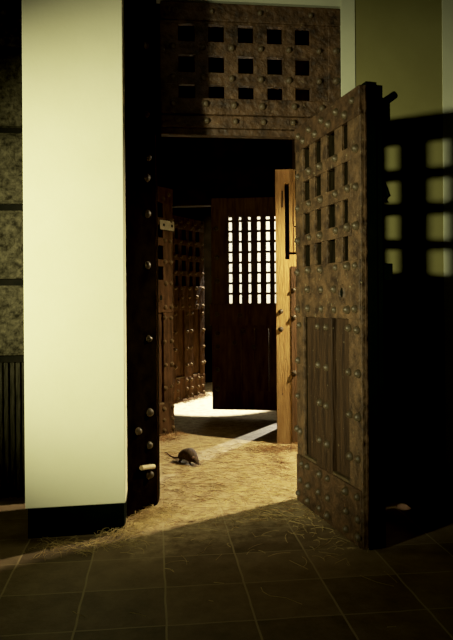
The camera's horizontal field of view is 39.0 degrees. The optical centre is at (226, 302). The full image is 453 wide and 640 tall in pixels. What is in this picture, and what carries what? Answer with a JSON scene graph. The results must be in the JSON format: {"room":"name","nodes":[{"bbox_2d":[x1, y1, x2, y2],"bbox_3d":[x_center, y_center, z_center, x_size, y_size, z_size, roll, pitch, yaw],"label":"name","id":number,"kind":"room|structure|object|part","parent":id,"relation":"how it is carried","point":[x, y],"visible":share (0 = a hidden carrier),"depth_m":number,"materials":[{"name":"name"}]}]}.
{"room":"prison interior","nodes":[
{"label":"prison interior","id":0,"kind":"room"},
{"bbox_2d":[0,0,23,495],"bbox_3d":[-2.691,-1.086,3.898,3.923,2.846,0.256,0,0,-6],"label":"stone wall","id":1,"kind":"structure","parent":0,"point":[11,115],"depth_m":3.94,"materials":[{"name":"stone"}]},
{"bbox_2d":[0,362,24,497],"bbox_3d":[-2.294,0.799,3.875,3.410,0.835,0.048,0,0,-6],"label":"wall","id":2,"kind":"structure","parent":0,"point":[12,401],"depth_m":3.97,"materials":[{"name":"wood"}]},
{"bbox_2d":[22,0,126,508],"bbox_3d":[-0.803,-0.972,3.411,0.505,4.045,0.246,0,0,-6],"label":"pillar","id":3,"kind":"structure","parent":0,"point":[74,229],"depth_m":3.30,"materials":[{"name":"beige paint"}]},
{"bbox_2d":[28,496,126,538],"bbox_3d":[-0.784,1.127,3.415,0.488,0.156,0.239,0,0,-6],"label":"baseboard","id":4,"kind":"structure","parent":3,"relation":"attached to","point":[45,522],"depth_m":3.31,"materials":[{"name":"black"}]},
{"bbox_2d":[158,207,275,381],"bbox_3d":[0.602,-0.504,9.803,4.620,3.400,0.150,0,0,-6],"label":"wall","id":5,"kind":"structure","parent":0,"point":[203,214],"depth_m":9.63,"materials":[{"name":"white paint"}]},
{"bbox_2d":[157,92,291,207],"bbox_3d":[-0.281,-1.618,6.913,2.102,1.160,0.136,0,0,8],"label":"wall","id":6,"kind":"structure","parent":0,"point":[197,170],"depth_m":6.82,"materials":[{"name":"black"}]},
{"bbox_2d":[210,197,276,410],"bbox_3d":[0.232,0.013,6.683,0.818,2.220,0.115,0,0,9],"label":"door","id":7,"kind":"structure","parent":6,"relation":"in","point":[244,365],"depth_m":6.69,"materials":[{"name":"wood"}]},
{"bbox_3d":[0.285,-0.995,6.698,0.585,0.195,0.066,0,0,9],"label":"rail","id":8,"kind":"part","parent":7,"relation":"part of","materials":[{"name":"brown wood"}]},
{"bbox_3d":[0.293,0.141,6.697,0.585,0.265,0.068,0,0,9],"label":"rail","id":9,"kind":"part","parent":7,"relation":"part of","materials":[{"name":"brown wood"}]},
{"bbox_3d":[0.299,1.023,6.697,0.585,0.200,0.068,0,0,9],"label":"rail","id":10,"kind":"part","parent":7,"relation":"part of","materials":[{"name":"brown wood"}]},
{"bbox_2d":[0,382,452,639],"bbox_3d":[-0.435,1.303,3.975,10.000,0.200,14.000,0,0,-6],"label":"floor","id":11,"kind":"structure","parent":0,"point":[39,597],"depth_m":2.89,"materials":[{"name":"stone"}]},
{"bbox_2d":[23,499,191,559],"bbox_3d":[-0.527,1.181,3.338,0.567,0.045,1.038,0,0,43],"label":"heap","id":12,"kind":"object","parent":11,"relation":"on","point":[153,516],"visible":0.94,"depth_m":3.33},
{"bbox_2d":[158,186,175,436],"bbox_3d":[-0.798,0.074,5.604,0.253,2.260,0.850,0,0,34],"label":"door","id":13,"kind":"structure","parent":11,"relation":"on","point":[165,194],"depth_m":5.81,"materials":[{"name":"brown wood"}]},
{"bbox_3d":[-0.666,0.505,5.734,0.063,0.840,0.199,0,0,34],"label":"panel","id":14,"kind":"part","parent":13,"relation":"part of","materials":[{"name":"brown wood"}]},
{"bbox_3d":[-0.764,-0.967,5.578,0.093,0.145,0.828,0,0,34],"label":"rail","id":15,"kind":"part","parent":13,"relation":"part of","materials":[{"name":"brown wood"}]},
{"bbox_3d":[-0.757,-0.053,5.577,0.095,0.293,0.821,0,0,34],"label":"lock rail","id":16,"kind":"part","parent":13,"relation":"part of","materials":[{"name":"brown wood"}]},
{"bbox_3d":[-0.749,1.061,5.577,0.095,0.280,0.821,0,0,34],"label":"rail","id":17,"kind":"part","parent":13,"relation":"part of","materials":[{"name":"brown wood"}]},
{"bbox_3d":[-0.540,-0.699,5.811,0.008,0.085,0.198,0,0,34],"label":"strap plate","id":18,"kind":"part","parent":13,"relation":"part of","materials":[{"name":"metal"}]},
{"bbox_2d":[159,428,193,443],"bbox_3d":[-0.494,1.179,5.676,0.406,0.047,0.624,0,0,18],"label":"heap","id":19,"kind":"object","parent":11,"relation":"on","point":[172,433],"visible":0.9,"depth_m":5.67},
{"bbox_2d":[158,215,205,402],"bbox_3d":[-0.557,0.072,7.934,0.253,2.260,0.850,0,0,28],"label":"door","id":20,"kind":"structure","parent":11,"relation":"on","point":[189,361],"depth_m":7.90,"materials":[{"name":"brown wood"}]},
{"bbox_3d":[-0.607,0.504,7.759,0.063,0.840,0.199,0,0,28],"label":"panel","id":21,"kind":"part","parent":20,"relation":"part of","materials":[{"name":"brown wood"}]},
{"bbox_3d":[-0.521,-0.969,7.910,0.093,0.145,0.828,0,0,28],"label":"rail","id":22,"kind":"part","parent":20,"relation":"part of","materials":[{"name":"brown wood"}]},
{"bbox_3d":[-0.514,-0.055,7.910,0.095,0.293,0.821,0,0,28],"label":"lock rail","id":23,"kind":"part","parent":20,"relation":"part of","materials":[{"name":"brown wood"}]},
{"bbox_3d":[-0.506,1.060,7.910,0.095,0.280,0.821,0,0,28],"label":"rail","id":24,"kind":"part","parent":20,"relation":"part of","materials":[{"name":"brown wood"}]},
{"bbox_3d":[-0.426,0.503,8.105,0.063,0.840,0.183,0,0,28],"label":"panel","id":25,"kind":"part","parent":20,"relation":"part of","materials":[{"name":"brown wood"}]},
{"bbox_2d":[165,448,202,465],"bbox_3d":[-0.357,1.147,4.882,0.114,0.112,0.526,0,0,-38],"label":"rat","id":26,"kind":"object","parent":11,"relation":"on","point":[189,454],"visible":1,"depth_m":4.74,"materials":[{"name":"brown fur"}]},
{"bbox_2d":[174,391,211,404],"bbox_3d":[-0.419,1.174,7.944,0.384,0.057,0.977,0,0,26],"label":"heap","id":27,"kind":"object","parent":11,"relation":"on","point":[206,394],"visible":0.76,"depth_m":7.90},
{"bbox_2d":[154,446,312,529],"bbox_3d":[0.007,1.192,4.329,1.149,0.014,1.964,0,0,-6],"label":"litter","id":28,"kind":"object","parent":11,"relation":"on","point":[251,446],"visible":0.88,"depth_m":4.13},
{"bbox_2d":[140,442,392,530],"bbox_3d":[0.084,1.191,4.412,1.571,0.015,2.235,0,0,-12],"label":"litter","id":29,"kind":"object","parent":11,"relation":"on","point":[233,469],"visible":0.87,"depth_m":4.15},
{"bbox_2d":[237,440,297,483],"bbox_3d":[0.450,1.169,4.812,0.706,0.053,1.185,0,0,-6],"label":"heap","id":30,"kind":"object","parent":11,"relation":"on","point":[291,447],"visible":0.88,"depth_m":5.12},
{"bbox_2d":[166,507,368,566],"bbox_3d":[0.200,1.190,3.293,1.036,0.016,0.856,0,0,-6],"label":"litter","id":31,"kind":"object","parent":11,"relation":"on","point":[267,507],"visible":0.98,"depth_m":3.29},
{"bbox_2d":[275,169,297,443],"bbox_3d":[0.512,0.036,5.451,0.176,2.320,0.151,0,0,6],"label":"timber post","id":32,"kind":"object","parent":11,"relation":"on","point":[286,318],"visible":0.94,"depth_m":5.41,"materials":[{"name":"brown wood"}]},
{"bbox_2d":[395,503,410,509],"bbox_3d":[0.992,1.148,3.599,0.087,0.032,0.027,0,0,23],"label":"dry leaf","id":33,"kind":"object","parent":11,"relation":"on","point":[401,506],"visible":1,"depth_m":3.60,"materials":[{"name":"brown plant"}]},
{"bbox_2d":[156,3,308,98],"bbox_3d":[0.868,-2.256,7.313,4.620,0.100,6.060,0,0,-6],"label":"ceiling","id":34,"kind":"structure","parent":0,"point":[185,33],"depth_m":5.82,"materials":[{"name":"black"}]},
{"bbox_2d":[292,42,309,443],"bbox_3d":[1.978,-0.514,5.640,2.810,3.400,0.130,0,0,-6],"label":"wall","id":35,"kind":"structure","parent":0,"point":[301,67],"depth_m":5.43,"materials":[{"name":"black"}]},
{"bbox_2d":[156,0,452,490],"bbox_3d":[1.743,-0.912,4.160,4.800,4.200,0.080,0,0,-6],"label":"wall","id":36,"kind":"structure","parent":0,"point":[398,43],"depth_m":4.06,"materials":[{"name":"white paint"}]},
{"bbox_2d":[124,0,354,517],"bbox_3d":[0.116,-0.901,3.837,1.421,4.200,0.400,0,0,-6],"label":"door frame","id":37,"kind":"structure","parent":36,"relation":"attached to","point":[258,117],"depth_m":3.91,"materials":[{"name":"wood"}]},
{"bbox_3d":[-0.498,-0.796,3.769,0.185,4.000,0.400,0,0,-6],"label":"post","id":38,"kind":"part","parent":37,"relation":"part of","materials":[{"name":"black wood"}]},
{"bbox_3d":[0.153,-1.788,3.986,1.129,0.113,0.055,0,0,-6],"label":"rail","id":39,"kind":"part","parent":37,"relation":"part of","materials":[{"name":"wood"}]},
{"bbox_3d":[0.676,-1.380,4.045,0.082,0.710,0.052,0,0,-6],"label":"rail","id":40,"kind":"part","parent":37,"relation":"part of","materials":[{"name":"wood"}]},
{"bbox_2d":[160,20,327,100],"bbox_3d":[0.114,-1.481,3.986,1.047,0.500,0.044,0,0,-6],"label":"grate","id":41,"kind":"object","parent":36,"relation":"attached to","point":[316,53],"depth_m":3.97,"materials":[{"name":"wood"}]},
{"bbox_2d":[294,81,397,549],"bbox_3d":[0.622,0.064,3.505,0.253,2.260,0.850,0,0,-16],"label":"door","id":42,"kind":"structure","parent":36,"relation":"in","point":[341,271],"depth_m":3.28,"materials":[{"name":"wood"}]},
{"bbox_3d":[0.535,0.496,3.699,0.063,0.840,0.183,0,0,-16],"label":"panel","id":43,"kind":"part","parent":42,"relation":"part of","materials":[{"name":"brown wood"}]},
{"bbox_3d":[0.574,-0.062,3.490,0.095,0.293,0.821,0,0,-16],"label":"lock rail","id":44,"kind":"part","parent":42,"relation":"part of","materials":[{"name":"wood"}]},
{"bbox_3d":[0.568,-0.977,3.490,0.093,0.145,0.828,0,0,-16],"label":"rail","id":45,"kind":"part","parent":42,"relation":"part of","materials":[{"name":"wood"}]},
{"bbox_3d":[0.581,1.052,3.490,0.095,0.280,0.821,0,0,-16],"label":"rail","id":46,"kind":"part","parent":42,"relation":"part of","materials":[{"name":"wood"}]},
{"bbox_3d":[0.642,0.495,3.322,0.063,0.840,0.199,0,0,-16],"label":"panel","id":47,"kind":"part","parent":42,"relation":"part of","materials":[{"name":"brown wood"}]},
{"bbox_3d":[0.674,0.070,3.083,0.008,2.230,0.009,0,0,-16],"label":"edge moulding","id":48,"kind":"part","parent":42,"relation":"part of","materials":[{"name":"wood"}]}
]}

